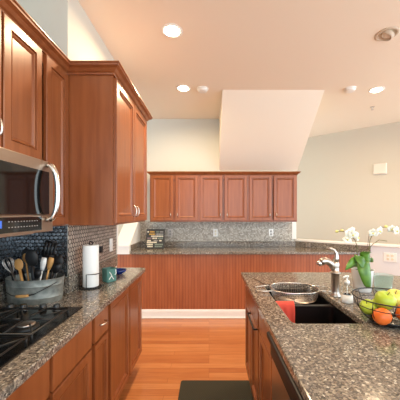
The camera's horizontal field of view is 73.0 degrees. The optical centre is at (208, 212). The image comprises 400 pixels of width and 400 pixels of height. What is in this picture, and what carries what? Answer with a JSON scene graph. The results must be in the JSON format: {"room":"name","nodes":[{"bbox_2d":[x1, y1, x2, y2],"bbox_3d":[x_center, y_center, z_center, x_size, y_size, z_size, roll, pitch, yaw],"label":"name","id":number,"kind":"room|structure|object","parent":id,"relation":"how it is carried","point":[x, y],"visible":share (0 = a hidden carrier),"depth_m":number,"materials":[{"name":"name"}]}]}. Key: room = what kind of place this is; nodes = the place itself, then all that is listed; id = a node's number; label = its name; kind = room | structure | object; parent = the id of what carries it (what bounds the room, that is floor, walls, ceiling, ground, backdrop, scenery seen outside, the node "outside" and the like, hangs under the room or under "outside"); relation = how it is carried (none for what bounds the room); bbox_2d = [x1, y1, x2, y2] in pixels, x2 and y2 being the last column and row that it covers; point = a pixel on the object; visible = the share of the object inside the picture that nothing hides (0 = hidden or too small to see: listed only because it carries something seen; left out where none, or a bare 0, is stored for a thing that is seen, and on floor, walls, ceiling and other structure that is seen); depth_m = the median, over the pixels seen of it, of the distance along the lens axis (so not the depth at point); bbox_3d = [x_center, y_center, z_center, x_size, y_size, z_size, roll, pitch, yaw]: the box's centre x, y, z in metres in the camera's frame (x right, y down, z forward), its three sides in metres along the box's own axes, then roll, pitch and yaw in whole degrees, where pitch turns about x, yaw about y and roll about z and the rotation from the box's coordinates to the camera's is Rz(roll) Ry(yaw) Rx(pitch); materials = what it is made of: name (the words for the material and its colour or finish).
{"room":"kitchen","nodes":[
{"label":"kitchen","id":0,"kind":"room"},
{"bbox_2d":[17,0,116,276],"bbox_3d":[-1.135,-0.020,2.180,0.470,2.880,0.920,0,0,0],"label":"wall","id":1,"kind":"structure","parent":0,"point":[65,22],"depth_m":1.74,"materials":[{"name":"grey paint"}]},
{"bbox_2d":[18,226,66,276],"bbox_3d":[-1.060,0.242,1.717,0.319,0.324,0.006,0,0,0],"label":"tiled wall","id":2,"kind":"structure","parent":1,"relation":"attached to","point":[35,241],"depth_m":1.71,"materials":[{"name":"blue tile"}]},
{"bbox_2d":[65,224,67,275],"bbox_3d":[-0.908,0.235,1.718,0.024,0.330,0.004,0,0,0],"label":"trim","id":3,"kind":"structure","parent":2,"relation":"attached to","point":[66,224],"depth_m":1.72,"materials":[{"name":"silver metal"}]},
{"bbox_2d":[42,52,68,225],"bbox_3d":[-1.054,-0.402,1.585,0.328,0.961,0.266,0,0,0],"label":"upper cabinet","id":4,"kind":"object","parent":1,"relation":"attached to","point":[55,82],"visible":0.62,"depth_m":1.61,"materials":[{"name":"brown wood"}]},
{"bbox_2d":[0,255,117,300],"bbox_3d":[-1.049,0.456,1.350,0.340,0.100,2.500,0,0,0],"label":"backsplash","id":5,"kind":"structure","parent":1,"relation":"attached to","point":[71,283],"depth_m":1.78,"materials":[{"name":"tile"}]},
{"bbox_2d":[68,225,116,275],"bbox_3d":[-0.897,0.242,2.165,0.006,0.324,0.890,0,0,0],"label":"tiled wall","id":6,"kind":"structure","parent":1,"relation":"attached to","point":[78,235],"depth_m":1.95,"materials":[{"name":"beige tile"}]},
{"bbox_2d":[110,238,112,250],"bbox_3d":[-0.889,0.290,2.460,0.009,0.115,0.070,0,0,0],"label":"light switch","id":7,"kind":"object","parent":6,"relation":"attached to","point":[111,239],"visible":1,"depth_m":2.45,"materials":[{"name":"white plastic"}]},
{"bbox_2d":[68,75,146,224],"bbox_3d":[-0.732,-0.402,2.161,0.333,0.961,0.878,0,0,0],"label":"upper cabinet","id":8,"kind":"object","parent":1,"relation":"attached to","point":[108,132],"visible":1,"depth_m":1.72,"materials":[{"name":"brown wood"}]},
{"bbox_2d":[0,0,152,121],"bbox_3d":[-0.740,-0.907,1.429,0.372,0.058,2.458,0,0,0],"label":"crown molding","id":9,"kind":"structure","parent":8,"relation":"attached to","point":[12,9],"depth_m":1.64,"materials":[{"name":"brown wood"}]},
{"bbox_2d":[118,222,139,253],"bbox_3d":[-1.155,0.302,3.909,0.170,0.505,0.559,0,0,0],"label":"wall","id":10,"kind":"structure","parent":0,"point":[136,238],"depth_m":3.83,"materials":[{"name":"white paint"}]},
{"bbox_2d":[118,222,137,246],"bbox_3d":[-1.159,0.240,3.894,0.202,0.428,0.588,0,0,0],"label":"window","id":11,"kind":"structure","parent":10,"relation":"attached to","point":[125,237],"depth_m":3.79,"materials":[{"name":"white glass"}]},
{"bbox_2d":[118,318,248,399],"bbox_3d":[0.600,1.470,1.100,8.000,0.100,12.200,0,0,0],"label":"floor","id":12,"kind":"structure","parent":0,"point":[174,350],"depth_m":2.71,"materials":[{"name":"brown wood"}]},
{"bbox_2d":[6,321,91,399],"bbox_3d":[-0.915,0.982,1.056,0.598,0.877,0.772,0,0,0],"label":"base cabinet","id":13,"kind":"object","parent":12,"relation":"on","point":[67,375],"visible":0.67,"depth_m":1.18,"materials":[{"name":"brown wood"}]},
{"bbox_2d":[91,306,107,399],"bbox_3d":[-0.739,0.982,1.558,0.305,0.877,0.228,0,0,0],"label":"base cabinet","id":14,"kind":"object","parent":12,"relation":"on","point":[99,347],"visible":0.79,"depth_m":1.55,"materials":[{"name":"brown wood"}]},
{"bbox_2d":[106,275,141,399],"bbox_3d":[-0.753,0.982,2.079,0.275,0.877,0.810,0,0,0],"label":"base cabinet","id":15,"kind":"object","parent":12,"relation":"on","point":[124,329],"visible":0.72,"depth_m":1.99,"materials":[{"name":"brown wood"}]},
{"bbox_2d":[178,380,252,399],"bbox_3d":[0.055,1.414,1.637,0.580,0.010,1.275,0,0,0],"label":"floor mat","id":16,"kind":"object","parent":12,"relation":"on","point":[189,389],"visible":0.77,"depth_m":2.14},
{"bbox_2d":[245,285,271,399],"bbox_3d":[0.597,0.982,1.782,0.651,0.877,0.975,0,0,0],"label":"base cabinet","id":17,"kind":"object","parent":12,"relation":"on","point":[258,358],"visible":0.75,"depth_m":1.68,"materials":[{"name":"brown wood"}]},
{"bbox_2d":[267,331,303,399],"bbox_3d":[0.586,0.984,0.992,0.632,0.872,0.600,0,0,0],"label":"dishwasher","id":18,"kind":"object","parent":12,"relation":"on","point":[284,387],"visible":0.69,"depth_m":1.10,"materials":[{"name":"black"}]},
{"bbox_3d":[-0.915,0.982,0.384,0.598,0.877,0.568,0,0,0],"label":"base cabinet","id":19,"kind":"object","parent":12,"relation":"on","visible":0},
{"bbox_2d":[0,268,144,399],"bbox_3d":[-0.902,0.523,1.305,0.633,0.035,2.410,0,0,0],"label":"countertop","id":20,"kind":"structure","parent":19,"relation":"on","point":[15,373],"depth_m":1.23,"materials":[{"name":"stone"}]},
{"bbox_2d":[4,272,64,304],"bbox_3d":[-1.012,0.438,1.568,0.319,0.136,0.234,0,0,0],"label":"metal bucket","id":21,"kind":"object","parent":20,"relation":"on","point":[18,292],"visible":0.9,"depth_m":1.49,"materials":[{"name":"metal"}]},
{"bbox_2d":[2,257,16,280],"bbox_3d":[-1.119,0.374,1.538,0.105,0.243,0.054,0,0,0],"label":"whisk","id":22,"kind":"object","parent":21,"relation":"in","point":[3,261],"visible":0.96,"depth_m":1.54,"materials":[{"name":"silver metal"}]},
{"bbox_2d":[5,256,14,280],"bbox_3d":[-1.137,0.376,1.566,0.118,0.242,0.030,0,0,25],"label":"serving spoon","id":23,"kind":"object","parent":21,"relation":"in","point":[9,260],"visible":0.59,"depth_m":1.57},
{"bbox_2d":[14,259,23,280],"bbox_3d":[-1.063,0.378,1.531,0.094,0.236,0.023,0,0,18],"label":"wooden spoon","id":24,"kind":"object","parent":21,"relation":"in","point":[18,264],"visible":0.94,"depth_m":1.53,"materials":[{"name":"brown wood"}]},
{"bbox_2d":[21,263,26,280],"bbox_3d":[-1.113,0.397,1.627,0.087,0.197,0.014,0,0,9],"label":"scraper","id":25,"kind":"object","parent":21,"relation":"in","point":[23,269],"visible":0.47,"depth_m":1.62,"materials":[{"name":"black"}]},
{"bbox_2d":[21,248,29,280],"bbox_3d":[-1.094,0.354,1.633,0.092,0.282,0.033,0,0,25],"label":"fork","id":26,"kind":"object","parent":21,"relation":"in","point":[24,250],"visible":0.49,"depth_m":1.63,"materials":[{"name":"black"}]},
{"bbox_2d":[22,253,28,280],"bbox_3d":[-1.070,0.367,1.594,0.076,0.255,0.019,0,0,25],"label":"wooden spoon","id":27,"kind":"object","parent":21,"relation":"in","point":[23,257],"visible":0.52,"depth_m":1.59,"materials":[{"name":"brown wood"}]},
{"bbox_2d":[25,250,37,280],"bbox_3d":[-1.006,0.350,1.531,0.062,0.290,0.058,0,0,-35],"label":"ladle","id":28,"kind":"object","parent":21,"relation":"in","point":[31,257],"visible":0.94,"depth_m":1.52,"materials":[{"name":"black plastic"}]},
{"bbox_2d":[34,269,41,280],"bbox_3d":[-0.971,0.406,1.516,0.058,0.180,0.016,0,0,0],"label":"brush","id":29,"kind":"object","parent":21,"relation":"in","point":[37,273],"visible":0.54,"depth_m":1.51,"materials":[{"name":"black plastic"}]},
{"bbox_2d":[40,257,46,279],"bbox_3d":[-0.952,0.372,1.530,0.073,0.245,0.014,0,0,16],"label":"spatula","id":30,"kind":"object","parent":21,"relation":"in","point":[43,260],"visible":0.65,"depth_m":1.52,"materials":[{"name":"white plastic"}]},
{"bbox_2d":[41,240,57,279],"bbox_3d":[-0.964,0.330,1.603,0.084,0.330,0.086,0,0,0],"label":"slotted turner","id":31,"kind":"object","parent":21,"relation":"in","point":[48,246],"visible":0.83,"depth_m":1.63,"materials":[{"name":"black plastic"}]},
{"bbox_2d":[46,257,53,279],"bbox_3d":[-0.931,0.375,1.556,0.074,0.241,0.012,0,0,0],"label":"wooden spatula","id":32,"kind":"object","parent":21,"relation":"in","point":[50,262],"visible":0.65,"depth_m":1.55,"materials":[{"name":"brown wood"}]},
{"bbox_2d":[49,255,57,278],"bbox_3d":[-0.952,0.375,1.640,0.073,0.240,0.035,0,0,-30],"label":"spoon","id":33,"kind":"object","parent":21,"relation":"in","point":[55,256],"visible":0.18,"depth_m":1.63,"materials":[{"name":"black plastic"}]},
{"bbox_2d":[52,262,61,278],"bbox_3d":[-0.890,0.388,1.542,0.092,0.216,0.018,0,0,-14],"label":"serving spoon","id":34,"kind":"object","parent":21,"relation":"in","point":[56,267],"visible":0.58,"depth_m":1.54,"materials":[{"name":"black plastic"}]},
{"bbox_2d":[54,257,62,276],"bbox_3d":[-0.902,0.376,1.586,0.094,0.240,0.020,0,0,0],"label":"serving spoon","id":35,"kind":"object","parent":21,"relation":"in","point":[58,259],"visible":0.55,"depth_m":1.58,"materials":[{"name":"black plastic"}]},
{"bbox_2d":[0,303,82,368],"bbox_3d":[-0.921,0.482,1.065,0.498,0.048,0.750,0,0,0],"label":"gas cooktop","id":36,"kind":"object","parent":20,"relation":"in","point":[21,327],"visible":1,"depth_m":1.17,"materials":[{"name":"black ceramic"}]},
{"bbox_2d":[79,241,101,289],"bbox_3d":[-0.805,0.348,1.840,0.147,0.315,0.147,0,0,0],"label":"paper towel holder","id":37,"kind":"object","parent":20,"relation":"on","point":[89,241],"visible":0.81,"depth_m":1.80,"materials":[{"name":"black metal"}]},
{"bbox_2d":[83,244,98,287],"bbox_3d":[-0.805,0.357,1.840,0.102,0.278,0.102,0,0,0],"label":"paper towel roll","id":38,"kind":"object","parent":37,"relation":"on","point":[90,252],"visible":0.94,"depth_m":1.80,"materials":[{"name":"white paper"}]},
{"bbox_2d":[102,267,116,282],"bbox_3d":[-0.728,0.457,2.010,0.083,0.098,0.109,0,0,38],"label":"mug","id":39,"kind":"object","parent":20,"relation":"on","point":[108,273],"visible":1,"depth_m":1.97,"materials":[{"name":"teal ceramic"}]},
{"bbox_2d":[116,268,126,274],"bbox_3d":[-0.745,0.488,2.240,0.124,0.036,0.124,0,0,0],"label":"bowl","id":40,"kind":"object","parent":20,"relation":"on","point":[119,270],"visible":0.66,"depth_m":2.25,"materials":[{"name":"blue ceramic"}]},
{"bbox_3d":[1.190,0.981,1.215,0.520,0.878,2.110,0,0,0],"label":"cabinet","id":41,"kind":"object","parent":12,"relation":"on","visible":0},
{"bbox_2d":[241,272,399,399],"bbox_3d":[1.011,0.523,1.215,1.478,0.035,2.190,0,0,0],"label":"countertop","id":42,"kind":"structure","parent":41,"relation":"on","point":[360,361],"depth_m":1.04,"materials":[{"name":"stone"}]},
{"bbox_2d":[255,282,330,303],"bbox_3d":[0.555,0.530,1.765,0.507,0.088,0.263,0,0,0],"label":"colander","id":43,"kind":"object","parent":42,"relation":"on","point":[315,293],"visible":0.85,"depth_m":1.78,"materials":[{"name":"silver metal"}]},
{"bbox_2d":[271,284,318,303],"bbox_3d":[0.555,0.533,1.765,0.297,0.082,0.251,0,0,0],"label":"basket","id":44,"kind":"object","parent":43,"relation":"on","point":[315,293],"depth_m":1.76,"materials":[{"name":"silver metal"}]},
{"bbox_2d":[267,289,357,323],"bbox_3d":[0.555,0.646,1.577,0.364,0.208,0.699,0,0,0],"label":"sink","id":45,"kind":"object","parent":42,"relation":"in","point":[321,311],"visible":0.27,"depth_m":1.57,"materials":[{"name":"black"}]},
{"bbox_2d":[276,301,294,322],"bbox_3d":[0.444,0.595,1.584,0.106,0.156,0.060,0,0,0],"label":"cloth","id":46,"kind":"object","parent":45,"relation":"hanging from","point":[288,307],"visible":0.59,"depth_m":1.56,"materials":[{"name":"red fabric"}]},
{"bbox_2d":[316,247,340,296],"bbox_3d":[0.730,0.357,1.650,0.150,0.298,0.066,0,0,0],"label":"faucet","id":47,"kind":"object","parent":42,"relation":"on","point":[333,264],"visible":1,"depth_m":1.63,"materials":[{"name":"silver metal"}]},
{"bbox_2d":[341,275,352,303],"bbox_3d":[0.782,0.429,1.530,0.062,0.154,0.062,0,0,0],"label":"soap dispenser","id":48,"kind":"object","parent":42,"relation":"on","point":[346,289],"visible":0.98,"depth_m":1.51,"materials":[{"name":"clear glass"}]},
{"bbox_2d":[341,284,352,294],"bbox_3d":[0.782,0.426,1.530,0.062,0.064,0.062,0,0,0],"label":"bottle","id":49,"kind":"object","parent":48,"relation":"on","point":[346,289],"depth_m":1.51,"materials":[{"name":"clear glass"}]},
{"bbox_2d":[335,225,398,292],"bbox_3d":[1.022,0.291,1.734,0.391,0.430,0.202,0,0,-25],"label":"potted orchid","id":50,"kind":"object","parent":42,"relation":"on","point":[362,275],"visible":1,"depth_m":1.71,"materials":[{"name":"green plant"}]},
{"bbox_2d":[351,287,399,327],"bbox_3d":[0.830,0.445,1.250,0.302,0.121,0.302,0,0,0],"label":"fruit bowl","id":51,"kind":"object","parent":42,"relation":"on","point":[395,323],"visible":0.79,"depth_m":1.23,"materials":[{"name":"black metal"}]},
{"bbox_2d":[359,299,376,314],"bbox_3d":[0.753,0.447,1.280,0.072,0.073,0.071,0,0,8],"label":"apple","id":52,"kind":"object","parent":51,"relation":"in","point":[366,311],"visible":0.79,"depth_m":1.26,"materials":[{"name":"green food"}]},
{"bbox_2d":[372,308,391,324],"bbox_3d":[0.768,0.459,1.198,0.075,0.073,0.075,0,0,41],"label":"orange","id":53,"kind":"object","parent":51,"relation":"in","point":[380,318],"visible":0.91,"depth_m":1.17,"materials":[{"name":"orange food"}]},
{"bbox_2d":[374,291,396,309],"bbox_3d":[0.812,0.404,1.244,0.087,0.088,0.086,0,0,22],"label":"apple","id":54,"kind":"object","parent":51,"relation":"in","point":[381,297],"visible":0.87,"depth_m":1.22,"materials":[{"name":"green food"}]},
{"bbox_2d":[387,289,399,305],"bbox_3d":[0.892,0.409,1.292,0.085,0.087,0.084,0,0,-7],"label":"apple","id":55,"kind":"object","parent":51,"relation":"in","point":[395,292],"visible":0.53,"depth_m":1.27,"materials":[{"name":"yellow food"}]},
{"bbox_2d":[395,305,399,319],"bbox_3d":[0.870,0.444,1.195,0.079,0.077,0.079,0,0,-9],"label":"orange","id":56,"kind":"object","parent":51,"relation":"in","point":[397,309],"visible":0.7,"depth_m":1.19,"materials":[{"name":"orange food"}]},
{"bbox_2d":[373,273,392,290],"bbox_3d":[1.135,0.453,1.760,0.112,0.105,0.112,0,0,0],"label":"glass tumbler","id":57,"kind":"object","parent":42,"relation":"on","point":[381,280],"visible":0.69,"depth_m":1.72,"materials":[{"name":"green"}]},
{"bbox_2d":[118,119,294,240],"bbox_3d":[-1.030,-0.020,4.250,4.740,2.880,0.120,0,0,0],"label":"wall","id":58,"kind":"structure","parent":0,"point":[172,144],"depth_m":4.19,"materials":[{"name":"grey paint"}]},
{"bbox_2d":[150,175,198,221],"bbox_3d":[-0.493,-0.207,3.995,0.699,0.669,0.380,0,0,0],"label":"upper cabinet","id":59,"kind":"object","parent":58,"relation":"attached to","point":[173,198],"visible":0.99,"depth_m":3.85,"materials":[{"name":"brown wood"}]},
{"bbox_2d":[147,171,300,174],"bbox_3d":[0.207,-0.566,3.994,2.184,0.043,0.371,0,0,0],"label":"crown molding","id":60,"kind":"structure","parent":59,"relation":"attached to","point":[148,172],"depth_m":3.82,"materials":[{"name":"brown wood"}]},
{"bbox_2d":[140,221,291,240],"bbox_3d":[0.110,0.282,4.187,2.350,0.305,0.006,0,0,0],"label":"tiled wall","id":61,"kind":"structure","parent":58,"relation":"attached to","point":[182,231],"depth_m":4.18,"materials":[{"name":"grey stone"}]},
{"bbox_2d":[168,229,172,235],"bbox_3d":[-0.600,0.305,4.178,0.070,0.115,0.010,0,0,0],"label":"outlet","id":62,"kind":"object","parent":61,"relation":"attached to","point":[170,231],"visible":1,"depth_m":4.18,"materials":[{"name":"white plastic"}]},
{"bbox_2d":[213,229,217,235],"bbox_3d":[0.100,0.305,4.178,0.070,0.115,0.010,0,0,0],"label":"outlet","id":63,"kind":"object","parent":61,"relation":"attached to","point":[215,231],"visible":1,"depth_m":4.18,"materials":[{"name":"white plastic"}]},
{"bbox_2d":[292,222,295,238],"bbox_3d":[1.319,0.258,4.184,0.067,0.295,0.012,0,0,0],"label":"trim","id":64,"kind":"structure","parent":61,"relation":"attached to","point":[293,223],"depth_m":4.18,"materials":[{"name":"white paint"}]},
{"bbox_2d":[199,175,247,221],"bbox_3d":[0.206,-0.207,3.995,0.699,0.669,0.380,0,0,0],"label":"upper cabinet","id":65,"kind":"object","parent":58,"relation":"attached to","point":[222,198],"visible":1,"depth_m":3.85,"materials":[{"name":"brown wood"}]},
{"bbox_2d":[248,175,296,221],"bbox_3d":[0.906,-0.207,3.995,0.699,0.669,0.380,0,0,0],"label":"upper cabinet","id":66,"kind":"object","parent":58,"relation":"attached to","point":[271,198],"visible":0.96,"depth_m":3.85,"materials":[{"name":"brown wood"}]},
{"bbox_2d":[78,0,399,136],"bbox_3d":[0.600,-1.510,2.800,8.000,0.100,8.800,0,0,0],"label":"ceiling","id":67,"kind":"structure","parent":0,"point":[330,46],"depth_m":2.44,"materials":[{"name":"beige paint"}]},
{"bbox_2d":[161,23,182,37],"bbox_3d":[-0.297,-1.450,2.165,0.172,0.020,0.172,0,0,0],"label":"recessed light","id":68,"kind":"object","parent":67,"relation":"in","point":[170,30],"visible":1,"depth_m":2.15,"materials":[{"name":"white paint"}]},
{"bbox_2d":[176,85,190,91],"bbox_3d":[-0.300,-1.450,3.160,0.172,0.020,0.172,0,0,0],"label":"recessed light","id":69,"kind":"object","parent":67,"relation":"in","point":[183,88],"visible":1,"depth_m":3.13,"materials":[{"name":"white glass"}]},
{"bbox_2d":[197,86,207,92],"bbox_3d":[-0.075,-1.441,3.170,0.136,0.038,0.136,0,0,0],"label":"smoke detector","id":70,"kind":"object","parent":67,"relation":"attached to","point":[201,89],"visible":1,"depth_m":3.14,"materials":[{"name":"white paint"}]},
{"bbox_2d":[343,86,356,92],"bbox_3d":[1.655,-1.441,3.170,0.136,0.038,0.136,0,0,0],"label":"smoke detector","id":71,"kind":"object","parent":67,"relation":"attached to","point":[350,89],"visible":1,"depth_m":3.14,"materials":[{"name":"white paint"}]},
{"bbox_2d":[368,86,384,92],"bbox_3d":[1.985,-1.450,3.200,0.172,0.020,0.172,0,0,0],"label":"recessed light","id":72,"kind":"object","parent":67,"relation":"in","point":[380,88],"visible":1,"depth_m":3.18,"materials":[{"name":"white paint"}]},
{"bbox_2d":[374,26,399,40],"bbox_3d":[1.450,-1.449,2.200,0.176,0.074,0.176,0,0,0],"label":"recessed light","id":73,"kind":"object","parent":67,"relation":"in","point":[386,34],"visible":0.99,"depth_m":2.17,"materials":[{"name":"beige paint"}]},
{"bbox_2d":[219,90,323,169],"bbox_3d":[0.765,-1.060,3.695,1.210,0.800,0.990,0,0,0],"label":"ceiling","id":74,"kind":"structure","parent":0,"point":[259,129],"depth_m":3.58,"materials":[{"name":"beige paint"}]},
{"bbox_2d":[295,122,399,244],"bbox_3d":[2.788,-0.020,4.599,4.760,2.880,0.120,0,0,39],"label":"wall","id":75,"kind":"structure","parent":0,"point":[338,189],"depth_m":4.75,"materials":[{"name":"beige paint"}]},
{"bbox_2d":[373,163,386,174],"bbox_3d":[2.825,-0.730,4.461,0.190,0.180,0.045,0,0,39],"label":"box","id":76,"kind":"object","parent":75,"relation":"attached to","point":[381,168],"visible":1,"depth_m":4.44,"materials":[{"name":"beige paint"}]},
{"bbox_2d":[300,241,399,275],"bbox_3d":[2.382,0.927,3.462,2.538,0.985,0.120,0,0,38],"label":"wall","id":77,"kind":"structure","parent":0,"point":[379,265],"depth_m":3.49,"materials":[{"name":"white paint"}]},
{"bbox_2d":[142,309,244,317],"bbox_3d":[0.415,1.361,3.638,3.330,0.118,0.024,0,0,0],"label":"baseboard","id":78,"kind":"structure","parent":77,"relation":"attached to","point":[146,313],"depth_m":3.63,"materials":[{"name":"white paint"}]},
{"bbox_2d":[117,254,353,308],"bbox_3d":[0.380,0.989,3.655,3.260,0.863,0.008,0,0,0],"label":"beadboard panel","id":79,"kind":"object","parent":77,"relation":"attached to","point":[168,281],"visible":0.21,"depth_m":3.65,"materials":[{"name":"brown wood"}]},
{"bbox_2d":[295,239,399,247],"bbox_3d":[2.382,0.421,3.462,2.538,0.027,0.160,0,0,38],"label":"trim","id":80,"kind":"structure","parent":77,"relation":"on","point":[301,240],"depth_m":3.73,"materials":[{"name":"white paint"}]},
{"bbox_2d":[384,252,396,261],"bbox_3d":[2.306,0.565,3.437,0.140,0.115,0.010,0,0,38],"label":"outlet","id":81,"kind":"object","parent":77,"relation":"attached to","point":[388,257],"visible":1,"depth_m":3.43,"materials":[{"name":"white plastic"}]},
{"bbox_3d":[-1.295,-0.020,0.060,0.150,2.880,3.320,0,0,0],"label":"wall","id":82,"kind":"structure","parent":0,"visible":0},
{"bbox_2d":[0,236,17,281],"bbox_3d":[-1.217,0.242,0.907,0.006,0.324,1.614,0,0,0],"label":"tiled wall","id":83,"kind":"structure","parent":82,"relation":"attached to","point":[8,245],"depth_m":1.63,"materials":[{"name":"blue tile"}]},
{"bbox_2d":[0,9,41,159],"bbox_3d":[-1.039,-0.577,1.070,0.358,0.610,0.760,0,0,0],"label":"upper cabinet","id":84,"kind":"object","parent":82,"relation":"attached to","point":[20,57],"visible":0.92,"depth_m":1.28,"materials":[{"name":"brown wood"}]},
{"bbox_2d":[0,147,60,237],"bbox_3d":[-0.991,-0.082,1.070,0.448,0.372,0.756,0,0,0],"label":"microwave","id":85,"kind":"object","parent":84,"relation":"attached to","point":[26,182],"visible":1,"depth_m":1.23,"materials":[{"name":"silver metal"}]},
{"bbox_3d":[-1.155,0.990,3.925,0.170,0.860,0.529,0,0,0],"label":"wall","id":86,"kind":"structure","parent":0,"visible":0},
{"bbox_2d":[131,247,359,254],"bbox_3d":[0.505,0.538,3.896,3.110,0.035,0.572,0,0,0],"label":"countertop","id":87,"kind":"structure","parent":86,"relation":"on","point":[142,250],"depth_m":3.65,"materials":[{"name":"stone"}]},
{"bbox_2d":[146,229,164,248],"bbox_3d":[-0.789,0.380,3.970,0.270,0.282,0.077,0,0,2],"label":"sign","id":88,"kind":"object","parent":87,"relation":"on","point":[155,238],"visible":1,"depth_m":3.96,"materials":[{"name":"grey"}]},
{"bbox_2d":[131,241,370,251],"bbox_3d":[0.534,0.478,3.872,3.207,0.084,0.631,0,0,0],"label":"backsplash","id":89,"kind":"structure","parent":86,"relation":"attached to","point":[134,246],"depth_m":4.16,"materials":[{"name":"stone"}]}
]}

